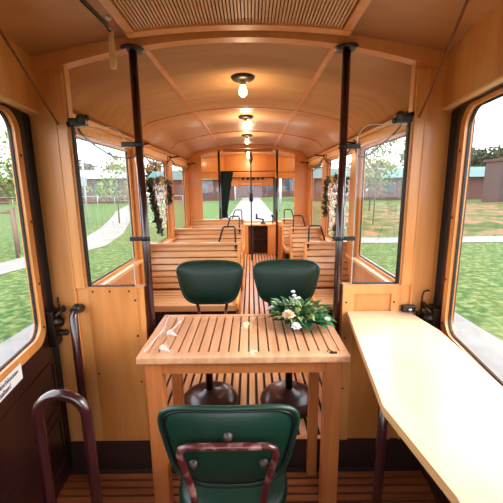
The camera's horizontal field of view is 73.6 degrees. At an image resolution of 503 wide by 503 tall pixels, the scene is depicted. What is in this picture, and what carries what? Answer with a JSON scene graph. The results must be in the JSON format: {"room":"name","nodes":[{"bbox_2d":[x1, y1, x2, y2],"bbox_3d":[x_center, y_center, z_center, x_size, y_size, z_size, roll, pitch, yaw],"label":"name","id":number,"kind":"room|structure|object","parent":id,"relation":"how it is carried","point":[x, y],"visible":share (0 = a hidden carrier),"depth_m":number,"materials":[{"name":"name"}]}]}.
{"room":"vehicle interior","nodes":[
{"label":"vehicle interior","id":0,"kind":"room"},
{"bbox_2d":[94,122,189,284],"bbox_3d":[-1.083,-0.276,3.840,0.070,2.083,4.190,-1,11,0],"label":"wall","id":1,"kind":"structure","parent":0,"point":[128,278],"depth_m":3.17,"materials":[{"name":"brown wood"}]},
{"bbox_2d":[76,133,136,284],"bbox_3d":[-1.095,-0.313,2.519,0.030,1.008,1.130,-1,11,0],"label":"window","id":2,"kind":"structure","parent":1,"relation":"in","point":[78,136],"depth_m":2.85,"materials":[{"name":"orange wood"}]},
{"bbox_2d":[73,114,189,166],"bbox_3d":[-1.071,-1.091,3.688,0.040,0.095,4.180,-1,11,0],"label":"trim","id":3,"kind":"structure","parent":1,"relation":"attached to","point":[95,133],"depth_m":2.64,"materials":[{"name":"brown wood"}]},
{"bbox_2d":[77,128,189,171],"bbox_3d":[-1.029,-1.000,3.697,0.145,0.132,4.098,-1,11,-2],"label":"wire","id":4,"kind":"object","parent":1,"relation":"attached to","point":[78,129],"visible":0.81,"depth_m":2.55,"materials":[{"name":"black metal"}]},
{"bbox_2d":[89,124,190,162],"bbox_3d":[-0.997,-1.063,3.654,0.162,0.122,4.216,-1,11,-3],"label":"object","id":5,"kind":"object","parent":1,"relation":"attached to","point":[89,124],"visible":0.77,"depth_m":2.70,"materials":[{"name":"brown wood"}]},
{"bbox_2d":[98,226,191,284],"bbox_3d":[-1.058,-0.048,3.889,0.055,0.030,4.180,-1,11,0],"label":"trim","id":6,"kind":"structure","parent":1,"relation":"attached to","point":[116,276],"depth_m":2.74,"materials":[{"name":"brown wood"}]},
{"bbox_2d":[144,154,169,242],"bbox_3d":[-1.098,-0.564,3.825,0.030,1.008,1.070,-1,11,0],"label":"window","id":7,"kind":"structure","parent":1,"relation":"in","point":[147,156],"depth_m":4.27,"materials":[{"name":"orange wood"}]},
{"bbox_2d":[146,175,174,236],"bbox_3d":[-1.032,-0.528,3.847,0.130,0.702,0.995,-1,11,0],"label":"leaf garland","id":8,"kind":"object","parent":7,"relation":"attached to","point":[151,183],"visible":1,"depth_m":3.69,"materials":[{"name":"multicoloured plant"}]},
{"bbox_2d":[172,163,186,227],"bbox_3d":[-1.101,-0.801,5.062,0.030,1.008,0.990,-1,11,0],"label":"window","id":9,"kind":"structure","parent":1,"relation":"in","point":[177,165],"depth_m":5.50,"materials":[{"name":"orange wood"}]},
{"bbox_2d":[71,252,349,440],"bbox_3d":[-0.039,0.560,4.786,2.100,0.062,5.810,-1,11,0],"label":"floor","id":10,"kind":"structure","parent":0,"point":[249,387],"depth_m":2.56,"materials":[{"name":"brown wood"}]},
{"bbox_2d":[120,44,155,337],"bbox_3d":[-0.557,0.070,1.754,0.140,2.059,0.110,-1,11,0],"label":"pole","id":11,"kind":"object","parent":10,"relation":"on","point":[133,50],"visible":0.81,"depth_m":1.65,"materials":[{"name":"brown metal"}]},
{"bbox_2d":[150,226,240,326],"bbox_3d":[-0.589,0.314,3.174,0.949,1.044,0.662,-1,11,0],"label":"slatted bench","id":12,"kind":"object","parent":10,"relation":"on","point":[169,299],"visible":0.43,"depth_m":3.35,"materials":[{"name":"brown wood"}]},
{"bbox_2d":[174,216,243,290],"bbox_3d":[-0.592,0.083,4.382,0.949,1.044,0.662,-1,11,0],"label":"slatted bench","id":13,"kind":"object","parent":10,"relation":"on","point":[181,234],"visible":0.29,"depth_m":4.58,"materials":[{"name":"brown wood"}]},
{"bbox_2d":[176,260,242,404],"bbox_3d":[-0.284,0.551,2.233,0.466,0.928,0.509,-1,11,0],"label":"swivel chair","id":14,"kind":"object","parent":10,"relation":"on","point":[201,282],"visible":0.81,"depth_m":2.32,"materials":[{"name":"green leather"}]},
{"bbox_2d":[190,209,244,268],"bbox_3d":[-0.594,-0.159,5.639,0.949,1.044,0.662,-1,11,0],"label":"slatted bench","id":15,"kind":"object","parent":10,"relation":"on","point":[195,223],"visible":0.3,"depth_m":5.85,"materials":[{"name":"brown wood"}]},
{"bbox_2d":[217,150,221,218],"bbox_3d":[-0.553,-0.722,5.934,0.110,2.038,0.110,-1,11,0],"label":"pole","id":16,"kind":"object","parent":10,"relation":"on","point":[218,151],"visible":0.55,"depth_m":5.84,"materials":[{"name":"black metal"}]},
{"bbox_2d":[220,171,273,218],"bbox_3d":[-0.055,-0.914,5.965,1.000,1.008,0.060,-1,11,0],"label":"curtain","id":17,"kind":"object","parent":16,"relation":"hanging from","point":[225,176],"visible":0.78,"depth_m":5.92,"materials":[{"name":"green fabric"}]},
{"bbox_2d":[249,152,252,259],"bbox_3d":[-0.004,-0.854,6.455,0.080,2.090,0.078,-1,11,0],"label":"pole","id":18,"kind":"object","parent":10,"relation":"on","point":[250,155],"visible":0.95,"depth_m":6.38,"materials":[{"name":"black metal"}]},
{"bbox_2d":[245,222,275,254],"bbox_3d":[-0.028,-0.282,7.282,1.120,0.655,0.330,-1,11,0],"label":"console","id":19,"kind":"object","parent":10,"relation":"on","point":[263,235],"visible":0.57,"depth_m":7.20,"materials":[{"name":"brown wood"}]},
{"bbox_2d":[256,213,265,223],"bbox_3d":[0.198,-0.698,7.116,0.220,0.220,0.120,-1,11,0],"label":"handle","id":20,"kind":"object","parent":19,"relation":"on","point":[263,221],"visible":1,"depth_m":7.09,"materials":[{"name":"black metal"}]},
{"bbox_2d":[274,150,277,258],"bbox_3d":[0.447,-0.733,5.934,0.110,2.038,0.110,-1,11,0],"label":"pole","id":21,"kind":"object","parent":10,"relation":"on","point":[274,150],"visible":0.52,"depth_m":5.90,"materials":[{"name":"black metal"}]},
{"bbox_2d":[253,259,319,418],"bbox_3d":[0.246,0.545,2.233,0.466,0.928,0.509,-1,11,0],"label":"swivel chair","id":22,"kind":"object","parent":10,"relation":"on","point":[275,278],"visible":0.69,"depth_m":2.32,"materials":[{"name":"green leather"}]},
{"bbox_2d":[281,209,307,258],"bbox_3d":[0.753,-0.173,5.639,0.444,1.044,0.662,-1,11,0],"label":"slatted bench","id":23,"kind":"object","parent":10,"relation":"on","point":[286,223],"visible":0.48,"depth_m":5.83,"materials":[{"name":"brown wood"}]},
{"bbox_2d":[289,215,321,258],"bbox_3d":[0.756,0.068,4.382,0.444,1.044,0.662,-1,11,0],"label":"slatted bench","id":24,"kind":"object","parent":10,"relation":"on","point":[298,236],"visible":0.22,"depth_m":4.58,"materials":[{"name":"brown wood"}]},
{"bbox_2d":[303,225,347,321],"bbox_3d":[0.758,0.300,3.174,0.444,1.044,0.662,-1,11,0],"label":"slatted bench","id":25,"kind":"object","parent":10,"relation":"on","point":[322,253],"visible":0.34,"depth_m":3.35,"materials":[{"name":"brown wood"}]},
{"bbox_2d":[332,42,360,439],"bbox_3d":[0.469,0.061,1.754,0.140,2.055,0.110,-1,11,0],"label":"pole","id":26,"kind":"object","parent":10,"relation":"on","point":[345,49],"visible":0.74,"depth_m":1.65,"materials":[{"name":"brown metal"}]},
{"bbox_2d":[68,42,411,160],"bbox_3d":[-0.059,-1.299,3.646,2.080,0.293,4.270,-1,11,0],"label":"ceiling","id":27,"kind":"structure","parent":0,"point":[379,89],"depth_m":2.31,"materials":[{"name":"brown wood"}]},
{"bbox_2d":[231,73,253,96],"bbox_3d":[-0.056,-1.076,2.196,0.152,0.123,0.152,-1,11,0],"label":"ceiling lamp","id":28,"kind":"object","parent":27,"relation":"attached to","point":[242,78],"visible":1,"depth_m":2.17,"materials":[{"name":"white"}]},
{"bbox_2d":[238,115,252,128],"bbox_3d":[-0.059,-1.310,3.414,0.152,0.123,0.152,-1,11,0],"label":"ceiling lamp","id":29,"kind":"object","parent":27,"relation":"attached to","point":[245,118],"visible":1,"depth_m":3.39,"materials":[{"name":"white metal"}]},
{"bbox_2d":[241,134,252,143],"bbox_3d":[-0.061,-1.544,4.632,0.152,0.123,0.152,-1,11,0],"label":"ceiling lamp","id":30,"kind":"object","parent":27,"relation":"attached to","point":[242,135],"visible":1,"depth_m":4.61,"materials":[{"name":"white glass"}]},
{"bbox_2d":[142,48,352,149],"bbox_3d":[-0.059,-1.311,3.648,1.960,0.229,4.180,-1,11,0],"label":"trim","id":31,"kind":"structure","parent":27,"relation":"attached to","point":[149,53],"depth_m":3.02,"materials":[{"name":"brown wood"}]},
{"bbox_2d":[223,149,272,151],"bbox_3d":[-0.063,-1.700,5.651,0.840,0.050,0.040,-1,11,0],"label":"roller blind","id":32,"kind":"object","parent":27,"relation":"attached to","point":[224,150],"visible":1,"depth_m":5.63,"materials":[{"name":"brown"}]},
{"bbox_2d":[24,61,457,440],"bbox_3d":[-0.045,0.020,1.738,2.080,2.153,0.053,-1,11,0],"label":"wall","id":33,"kind":"structure","parent":0,"point":[113,323],"depth_m":1.75,"materials":[{"name":"brown wood"}]},
{"bbox_2d":[66,114,89,126],"bbox_3d":[-0.827,-0.622,1.600,0.108,0.060,0.050,-1,11,0],"label":"pulley","id":34,"kind":"object","parent":33,"relation":"attached to","point":[81,120],"visible":1,"depth_m":1.59,"materials":[{"name":"black metal"}]},
{"bbox_2d":[69,304,88,481],"bbox_3d":[-0.892,0.771,1.809,0.048,1.023,0.107,-1,11,0],"label":"rail","id":35,"kind":"object","parent":33,"relation":"attached to","point":[75,309],"visible":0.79,"depth_m":1.71,"materials":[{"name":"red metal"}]},
{"bbox_2d":[71,126,135,286],"bbox_3d":[-0.739,-0.211,1.698,0.250,0.810,0.022,-1,11,0],"label":"window","id":36,"kind":"structure","parent":33,"relation":"in","point":[73,129],"depth_m":1.69,"materials":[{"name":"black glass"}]},
{"bbox_2d":[32,30,447,74],"bbox_3d":[-0.055,-0.951,1.561,1.960,0.250,0.056,-1,11,0],"label":"ceiling beam","id":37,"kind":"structure","parent":33,"relation":"attached to","point":[72,57],"depth_m":1.54,"materials":[{"name":"brown wood"}]},
{"bbox_2d":[70,438,420,469],"bbox_3d":[-0.033,1.194,1.958,2.060,0.237,0.024,-1,11,0],"label":"trim","id":38,"kind":"structure","parent":33,"relation":"attached to","point":[353,452],"depth_m":1.94,"materials":[{"name":"brown wood"}]},
{"bbox_2d":[350,122,410,283],"bbox_3d":[0.645,-0.226,1.698,0.250,0.810,0.022,-1,11,0],"label":"window","id":39,"kind":"structure","parent":33,"relation":"in","point":[407,137],"depth_m":1.70,"materials":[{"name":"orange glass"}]},
{"bbox_2d":[392,111,413,123],"bbox_3d":[0.723,-0.638,1.600,0.108,0.060,0.050,-1,11,0],"label":"pulley","id":40,"kind":"object","parent":33,"relation":"attached to","point":[400,117],"visible":1,"depth_m":1.59,"materials":[{"name":"black metal"}]},
{"bbox_2d":[401,304,415,311],"bbox_3d":[0.821,0.299,1.753,0.065,0.035,0.042,-1,11,0],"label":"latch","id":41,"kind":"object","parent":33,"relation":"attached to","point":[404,308],"depth_m":1.75,"materials":[{"name":"black metal"}]},
{"bbox_2d":[56,466,436,502],"bbox_3d":[-0.029,1.536,0.646,2.200,0.060,2.690,-1,11,0],"label":"floor","id":42,"kind":"structure","parent":0,"point":[401,484],"depth_m":1.84,"materials":[{"name":"red wood"}]},
{"bbox_2d":[32,389,102,502],"bbox_3d":[-0.627,0.921,1.194,0.254,0.953,0.089,-1,11,0],"label":"grab rail","id":43,"kind":"object","parent":42,"relation":"on","point":[74,398],"visible":1,"depth_m":1.13,"materials":[{"name":"red metal"}]},
{"bbox_2d":[157,404,299,502],"bbox_3d":[-0.070,0.901,1.334,0.466,0.928,0.509,-1,11,0],"label":"swivel chair","id":44,"kind":"object","parent":42,"relation":"on","point":[219,453],"visible":1,"depth_m":1.07,"materials":[{"name":"green leather"}]},
{"bbox_2d":[136,314,350,502],"bbox_3d":[-0.030,0.839,1.734,0.904,0.900,0.490,-1,11,0],"label":"table","id":45,"kind":"object","parent":42,"relation":"on","point":[179,345],"visible":0.82,"depth_m":1.52,"materials":[{"name":"brown wood"}]},
{"bbox_3d":[-0.045,0.387,1.641,0.847,0.021,0.437,-1,11,0],"label":"plastic sheet","id":46,"kind":"object","parent":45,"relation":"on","visible":0},
{"bbox_2d":[266,290,335,330],"bbox_3d":[0.250,0.288,1.735,0.363,0.168,0.321,-1,11,0],"label":"flower arrangement","id":47,"kind":"object","parent":46,"relation":"on","point":[299,312],"visible":1,"depth_m":1.69,"materials":[{"name":"green plant"}]},
{"bbox_2d":[347,311,502,502],"bbox_3d":[0.612,0.921,1.136,0.413,0.950,1.516,1,11,6],"label":"countertop","id":48,"kind":"structure","parent":42,"relation":"on","point":[441,403],"depth_m":1.06,"materials":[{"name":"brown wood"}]},
{"bbox_2d":[188,154,307,258],"bbox_3d":[-0.052,-0.715,5.911,2.060,2.023,0.040,-1,11,0],"label":"wall","id":49,"kind":"structure","parent":0,"point":[300,171],"depth_m":5.82,"materials":[{"name":"brown wood"}]},
{"bbox_2d":[191,145,304,157],"bbox_3d":[-0.063,-1.716,5.722,2.000,0.245,0.054,-1,11,0],"label":"trim","id":50,"kind":"structure","parent":49,"relation":"attached to","point":[212,150],"depth_m":5.69,"materials":[{"name":"brown wood"}]},
{"bbox_2d":[201,157,294,178],"bbox_3d":[-0.063,-1.698,6.485,2.120,0.550,1.458,-1,11,0],"label":"wall","id":51,"kind":"structure","parent":0,"point":[210,164],"depth_m":6.89,"materials":[{"name":"brown wood"}]},
{"bbox_2d":[201,150,294,159],"bbox_3d":[-0.065,-1.865,6.495,2.080,0.214,1.540,-1,11,0],"label":"ceiling","id":52,"kind":"structure","parent":0,"point":[280,153],"depth_m":6.62,"materials":[{"name":"brown wood"}]},
{"bbox_2d":[224,154,274,185],"bbox_3d":[-0.043,-1.761,7.212,1.080,0.700,0.030,-1,11,0],"label":"wall","id":53,"kind":"structure","parent":0,"point":[233,162],"depth_m":7.19,"materials":[{"name":"brown wood"}]},
{"bbox_2d":[232,177,273,184],"bbox_3d":[-0.036,-1.514,7.194,1.050,0.162,0.080,-1,11,0],"label":"rail","id":54,"kind":"object","parent":53,"relation":"attached to","point":[243,178],"visible":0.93,"depth_m":7.19,"materials":[{"name":"orange wood"}]},
{"bbox_2d":[0,0,499,56],"bbox_3d":[-0.052,-0.705,0.216,2.120,0.165,2.690,-1,11,0],"label":"ceiling","id":55,"kind":"structure","parent":0,"point":[38,27],"depth_m":1.33,"materials":[{"name":"brown wood"}]},
{"bbox_2d":[0,29,58,124],"bbox_3d":[-0.851,-0.697,1.198,0.017,0.344,0.736,-3,11,-10],"label":"cord","id":56,"kind":"object","parent":55,"relation":"hanging from","point":[1,32],"visible":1,"depth_m":1.30,"materials":[{"name":"brown fabric"}]},
{"bbox_2d":[79,0,116,69],"bbox_3d":[-0.538,-0.769,1.166,0.028,0.186,0.236,0,11,5],"label":"handle","id":57,"kind":"object","parent":55,"relation":"hanging from","point":[112,54],"visible":1,"depth_m":1.26,"materials":[{"name":"brown wood"}]},
{"bbox_2d":[103,14,112,20],"bbox_3d":[-0.575,-0.933,1.347,0.036,0.008,0.058,-1,11,0],"label":"ceiling plate","id":58,"kind":"object","parent":55,"relation":"attached to","point":[107,17],"visible":0.98,"depth_m":1.34,"materials":[{"name":"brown metal"}]},
{"bbox_2d":[99,0,371,38],"bbox_3d":[-0.054,-0.853,0.834,0.970,0.068,1.300,-1,11,0],"label":"grille","id":59,"kind":"object","parent":55,"relation":"attached to","point":[136,18],"visible":1,"depth_m":1.35,"materials":[{"name":"brown wood"}]},
{"bbox_2d":[418,0,468,117],"bbox_3d":[0.703,-0.726,1.195,0.021,0.338,0.746,2,11,14],"label":"cord","id":60,"kind":"object","parent":55,"relation":"hanging from","point":[466,1],"visible":1,"depth_m":1.24,"materials":[{"name":"brown fabric"}]},
{"bbox_2d":[244,221,280,224],"bbox_3d":[-0.047,-0.170,6.785,2.120,0.743,1.470,-1,11,0],"label":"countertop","id":61,"kind":"structure","parent":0,"point":[279,222],"depth_m":7.41,"materials":[{"name":"brown wood"}]},
{"bbox_2d":[273,177,275,220],"bbox_3d":[-0.056,-1.019,6.744,2.080,0.940,1.229,-1,11,0],"label":"trim","id":62,"kind":"structure","parent":61,"relation":"on","point":[274,178],"depth_m":7.29,"materials":[{"name":"grey"}]},
{"bbox_2d":[307,141,379,281],"bbox_3d":[0.987,-0.298,3.840,0.070,2.083,4.190,-1,11,0],"label":"wall","id":63,"kind":"structure","parent":0,"point":[359,274],"depth_m":3.19,"materials":[{"name":"brown wood"}]},
{"bbox_2d":[310,161,321,224],"bbox_3d":[0.993,-0.823,5.062,0.030,1.008,0.990,-1,11,0],"label":"window","id":64,"kind":"structure","parent":63,"relation":"in","point":[316,164],"depth_m":5.50,"materials":[{"name":"orange wood"}]},
{"bbox_2d":[326,151,350,239],"bbox_3d":[0.996,-0.586,3.825,0.030,1.008,1.070,-1,11,0],"label":"window","id":65,"kind":"structure","parent":63,"relation":"in","point":[349,153],"depth_m":4.30,"materials":[{"name":"orange wood"}]},
{"bbox_2d":[320,173,348,240],"bbox_3d":[0.918,-0.490,3.807,0.130,0.802,0.995,-1,11,0],"label":"leaf garland","id":66,"kind":"object","parent":65,"relation":"attached to","point":[332,179],"visible":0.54,"depth_m":3.88,"materials":[{"name":"multicoloured plant"}]},
{"bbox_2d":[306,122,391,160],"bbox_3d":[0.884,-1.083,3.654,0.162,0.122,4.216,0,11,3],"label":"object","id":67,"kind":"object","parent":63,"relation":"attached to","point":[389,122],"visible":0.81,"depth_m":2.73,"materials":[{"name":"brown wood"}]},
{"bbox_2d":[306,225,392,281],"bbox_3d":[0.967,-0.069,3.889,0.055,0.030,4.180,-1,11,0],"label":"trim","id":68,"kind":"structure","parent":63,"relation":"attached to","point":[370,270],"depth_m":2.76,"materials":[{"name":"brown wood"}]},
{"bbox_2d":[306,120,405,165],"bbox_3d":[0.958,-1.113,3.688,0.040,0.095,4.180,-1,11,0],"label":"trim","id":69,"kind":"structure","parent":63,"relation":"attached to","point":[384,132],"depth_m":2.68,"materials":[{"name":"brown wood"}]},
{"bbox_2d":[306,111,407,170],"bbox_3d":[0.923,-1.023,3.698,0.154,0.137,4.096,0,11,2],"label":"wire","id":70,"kind":"object","parent":63,"relation":"attached to","point":[399,127],"visible":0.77,"depth_m":2.65,"materials":[{"name":"black metal"}]},
{"bbox_2d":[356,131,405,281],"bbox_3d":[0.999,-0.335,2.519,0.030,1.008,1.130,-1,11,0],"label":"window","id":71,"kind":"structure","parent":63,"relation":"in","point":[402,134],"depth_m":2.98,"materials":[{"name":"orange wood"}]},
{"bbox_2d":[452,117,475,320],"bbox_3d":[0.857,0.379,0.525,0.069,2.360,2.817,1,11,8],"label":"wall","id":72,"kind":"structure","parent":0,"point":[475,117],"depth_m":1.69,"materials":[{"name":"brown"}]},
{"bbox_2d":[419,85,502,502],"bbox_3d":[0.849,0.396,1.153,0.129,1.930,1.320,1,11,8],"label":"door","id":73,"kind":"structure","parent":72,"relation":"in","point":[439,315],"depth_m":1.59,"materials":[{"name":"red paint"}]},
{"bbox_2d":[415,289,429,318],"bbox_3d":[0.893,0.278,1.756,0.050,0.173,0.031,-1,11,0],"label":"hook","id":74,"kind":"object","parent":73,"relation":"attached to","point":[419,313],"visible":0.71,"depth_m":1.75,"materials":[{"name":"black metal"}]},
{"bbox_2d":[442,0,502,109],"bbox_3d":[0.773,-0.571,0.269,0.136,0.315,2.690,1,11,8],"label":"wall panel","id":75,"kind":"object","parent":72,"relation":"attached to","point":[474,67],"depth_m":1.28,"materials":[{"name":"brown wood"}]},
{"bbox_3d":[-0.953,0.398,0.523,0.457,2.360,2.780,-1,11,0],"label":"wall","id":76,"kind":"structure","parent":0,"visible":0},
{"bbox_2d":[0,33,38,114],"bbox_3d":[-0.874,-0.554,0.269,0.136,0.315,2.690,-2,11,-8],"label":"wall panel","id":77,"kind":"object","parent":76,"relation":"attached to","point":[17,92],"depth_m":1.41,"materials":[{"name":"brown wood"}]},
{"bbox_2d":[0,103,72,502],"bbox_3d":[-0.931,0.415,1.153,0.129,1.930,1.320,-2,11,-8],"label":"door","id":78,"kind":"structure","parent":76,"relation":"in","point":[39,358],"depth_m":1.57,"materials":[{"name":"red paint"}]},
{"bbox_2d":[0,363,22,401],"bbox_3d":[-0.962,0.537,1.298,0.004,0.070,0.294,-2,11,-8],"label":"notice","id":79,"kind":"object","parent":78,"relation":"attached to","point":[13,378],"visible":1,"depth_m":1.35,"materials":[{"name":"white paper"}]},
{"bbox_2d":[57,297,60,316],"bbox_3d":[-0.997,0.307,1.742,0.014,0.152,0.014,10,15,44],"label":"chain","id":80,"kind":"object","parent":78,"relation":"hanging from","point":[58,301],"visible":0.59,"depth_m":1.73,"materials":[{"name":"black metal"}]},
{"label":"outside","id":81,"kind":"structure","parent":0,"visible":0},
{"bbox_2d":[0,193,502,343],"bbox_3d":[-0.102,-5.429,39.688,280.000,0.001,200.000,-1,11,0],"label":"ground","id":82,"kind":"structure","parent":81,"point":[479,296],"depth_m":9.95,"materials":[{"name":"green plant"}]},
{"bbox_2d":[0,125,16,203],"bbox_3d":[-7.863,-2.093,11.474,3.037,4.248,3.085,-1,11,0],"label":"tree","id":83,"kind":"object","parent":82,"relation":"on","point":[10,175],"visible":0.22,"depth_m":10.83,"materials":[{"name":"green plant"}]},
{"bbox_2d":[0,208,20,257],"bbox_3d":[-7.952,-0.621,10.964,1.100,1.550,0.900,-1,11,0],"label":"frame","id":84,"kind":"object","parent":82,"relation":"on","point":[11,211],"visible":0.98,"depth_m":10.59,"materials":[{"name":"brown wood"}]},
{"bbox_2d":[0,170,127,203],"bbox_3d":[-29.158,-10.645,54.920,21.000,5.100,11.000,-1,11,0],"label":"brick building","id":85,"kind":"structure","parent":82,"relation":"on","point":[91,175],"depth_m":50.33,"materials":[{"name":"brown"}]},
{"bbox_2d":[80,146,88,224],"bbox_3d":[-10.007,-3.907,20.104,0.240,4.600,0.240,-1,11,0],"label":"lamp post","id":86,"kind":"object","parent":82,"relation":"on","point":[83,178],"visible":0.94,"depth_m":19.97,"materials":[{"name":"grey metal"}]},
{"bbox_2d":[79,159,92,169],"bbox_3d":[-39.012,-16.687,75.704,7.295,9.339,7.205,-1,11,0],"label":"tree","id":87,"kind":"object","parent":82,"relation":"on","point":[86,167],"visible":0.07,"depth_m":73.90,"materials":[{"name":"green plant"}]},
{"bbox_2d":[0,195,182,207],"bbox_3d":[-20.107,-5.857,39.566,24.077,1.300,0.077,-1,11,0],"label":"wire fence","id":88,"kind":"object","parent":82,"relation":"on","point":[148,195],"visible":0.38,"depth_m":39.45,"materials":[{"name":"grey metal"}]},
{"bbox_2d":[86,161,99,169],"bbox_3d":[-42.676,-18.878,88.098,8.538,9.045,7.526,-1,11,0],"label":"tree","id":89,"kind":"object","parent":82,"relation":"on","point":[89,164],"visible":0.09,"depth_m":85.91,"materials":[{"name":"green plant"}]},
{"bbox_2d":[100,161,125,169],"bbox_3d":[-35.451,-18.978,88.029,7.334,9.119,7.645,-1,11,0],"label":"tree","id":90,"kind":"object","parent":82,"relation":"on","point":[107,163],"visible":0.06,"depth_m":86.01,"materials":[{"name":"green plant"}]},
{"bbox_2d":[145,160,162,190],"bbox_3d":[-25.398,-19.281,88.357,7.696,9.383,8.926,-1,11,0],"label":"tree","id":91,"kind":"object","parent":82,"relation":"on","point":[149,168],"visible":0.25,"depth_m":85.08,"materials":[{"name":"brown plant"}]},
{"bbox_2d":[147,171,236,200],"bbox_3d":[-9.666,-11.555,58.858,15.000,5.000,9.000,-1,11,0],"label":"brick building","id":92,"kind":"structure","parent":82,"relation":"on","point":[210,190],"depth_m":55.12,"materials":[{"name":"brown brick"}]},
{"bbox_2d":[172,170,293,196],"bbox_3d":[1.796,-15.182,74.477,41.000,6.000,7.000,-1,11,0],"label":"brick building","id":93,"kind":"structure","parent":82,"relation":"on","point":[287,183],"depth_m":71.83,"materials":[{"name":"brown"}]},
{"bbox_2d":[279,179,280,210],"bbox_3d":[2.501,-5.142,29.566,0.129,3.200,0.129,4,12,22],"label":"fence post","id":94,"kind":"object","parent":82,"relation":"on","point":[279,179],"visible":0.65,"depth_m":29.55,"materials":[{"name":"grey"}]},
{"bbox_2d":[347,138,404,224],"bbox_3d":[6.159,-3.892,17.144,3.385,5.354,2.783,-1,11,0],"label":"tree","id":95,"kind":"object","parent":82,"relation":"on","point":[377,151],"visible":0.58,"depth_m":16.82,"materials":[{"name":"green plant"}]},
{"bbox_2d":[364,158,395,209],"bbox_3d":[9.547,-5.299,26.631,3.033,4.471,2.858,-1,11,0],"label":"tree","id":96,"kind":"object","parent":82,"relation":"on","point":[367,171],"visible":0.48,"depth_m":26.56,"materials":[{"name":"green plant"}]},
{"bbox_2d":[370,158,398,167],"bbox_3d":[34.206,-19.763,87.668,8.027,9.363,6.901,-1,11,0],"label":"tree","id":97,"kind":"object","parent":82,"relation":"on","point":[381,163],"visible":0.09,"depth_m":86.23,"materials":[{"name":"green plant"}]},
{"bbox_2d":[293,167,484,200],"bbox_3d":[30.839,-11.225,54.930,47.000,5.000,11.000,-1,11,0],"label":"brick building","id":98,"kind":"structure","parent":82,"relation":"on","point":[476,177],"depth_m":50.26,"materials":[{"name":"brown brick"}]},
{"bbox_2d":[471,150,477,162],"bbox_3d":[46.477,-18.040,75.889,7.422,10.169,7.819,-1,11,0],"label":"tree","id":99,"kind":"object","parent":82,"relation":"on","point":[474,155],"visible":0.06,"depth_m":73.43,"materials":[{"name":"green plant"}]},
{"bbox_2d":[470,146,492,166],"bbox_3d":[59.356,-21.248,87.603,7.546,11.788,7.701,-1,11,0],"label":"tree","id":100,"kind":"object","parent":82,"relation":"on","point":[479,151],"visible":0.32,"depth_m":85.77,"materials":[{"name":"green plant"}]},
{"bbox_2d":[479,144,502,163],"bbox_3d":[55.874,-18.567,76.030,7.359,10.957,7.592,-1,11,0],"label":"tree","id":101,"kind":"object","parent":82,"relation":"on","point":[497,153],"visible":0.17,"depth_m":74.55,"materials":[{"name":"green plant"}]},
{"bbox_2d":[481,158,502,201],"bbox_3d":[32.468,-8.512,40.180,6.400,5.200,5.400,-1,11,0],"label":"brick building","id":102,"kind":"structure","parent":82,"relation":"on","point":[492,191],"depth_m":40.91,"materials":[{"name":"brown brick"}]},
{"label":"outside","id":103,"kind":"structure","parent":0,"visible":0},
{"bbox_2d":[289,202,502,235],"bbox_3d":[31.818,-3.667,28.024,56.200,0.337,27.700,-1,11,0],"label":"meadow","id":104,"kind":"structure","parent":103,"point":[481,218],"depth_m":21.09,"materials":[{"name":"green plant"}]},
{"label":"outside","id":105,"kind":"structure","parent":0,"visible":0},
{"bbox_2d":[0,255,502,380],"bbox_3d":[-0.017,2.658,-2.545,7.000,0.001,34.000,-1,11,0],"label":"platform","id":106,"kind":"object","parent":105,"point":[486,346],"visible":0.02,"depth_m":4.65,"materials":[{"name":"concrete"}]},
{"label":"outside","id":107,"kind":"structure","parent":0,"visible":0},
{"bbox_2d":[0,205,129,274],"bbox_3d":[-12.816,-1.917,22.008,14.500,0.001,44.000,-1,11,0],"label":"path","id":108,"kind":"structure","parent":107,"point":[112,229],"depth_m":15.54,"materials":[{"name":"concrete"}]},
{"bbox_2d":[86,151,146,222],"bbox_3d":[-8.178,-4.039,20.654,3.588,4.614,2.716,-5,12,-22],"label":"tree","id":109,"kind":"object","parent":108,"relation":"on","point":[111,165],"visible":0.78,"depth_m":20.35,"materials":[{"name":"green plant"}]},
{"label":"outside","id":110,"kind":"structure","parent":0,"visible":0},
{"bbox_2d":[228,197,278,220],"bbox_3d":[-0.006,-5.826,41.648,3.400,0.001,56.000,-1,11,0],"label":"path ahead","id":111,"kind":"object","parent":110,"point":[258,206],"visible":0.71,"depth_m":30.77,"materials":[{"name":"concrete"}]},
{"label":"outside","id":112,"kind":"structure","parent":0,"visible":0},
{"bbox_2d":[361,236,502,242],"bbox_3d":[31.699,-0.752,13.513,56.500,0.001,1.700,-1,11,0],"label":"path","id":113,"kind":"structure","parent":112,"point":[466,238],"depth_m":13.34,"materials":[{"name":"concrete"}]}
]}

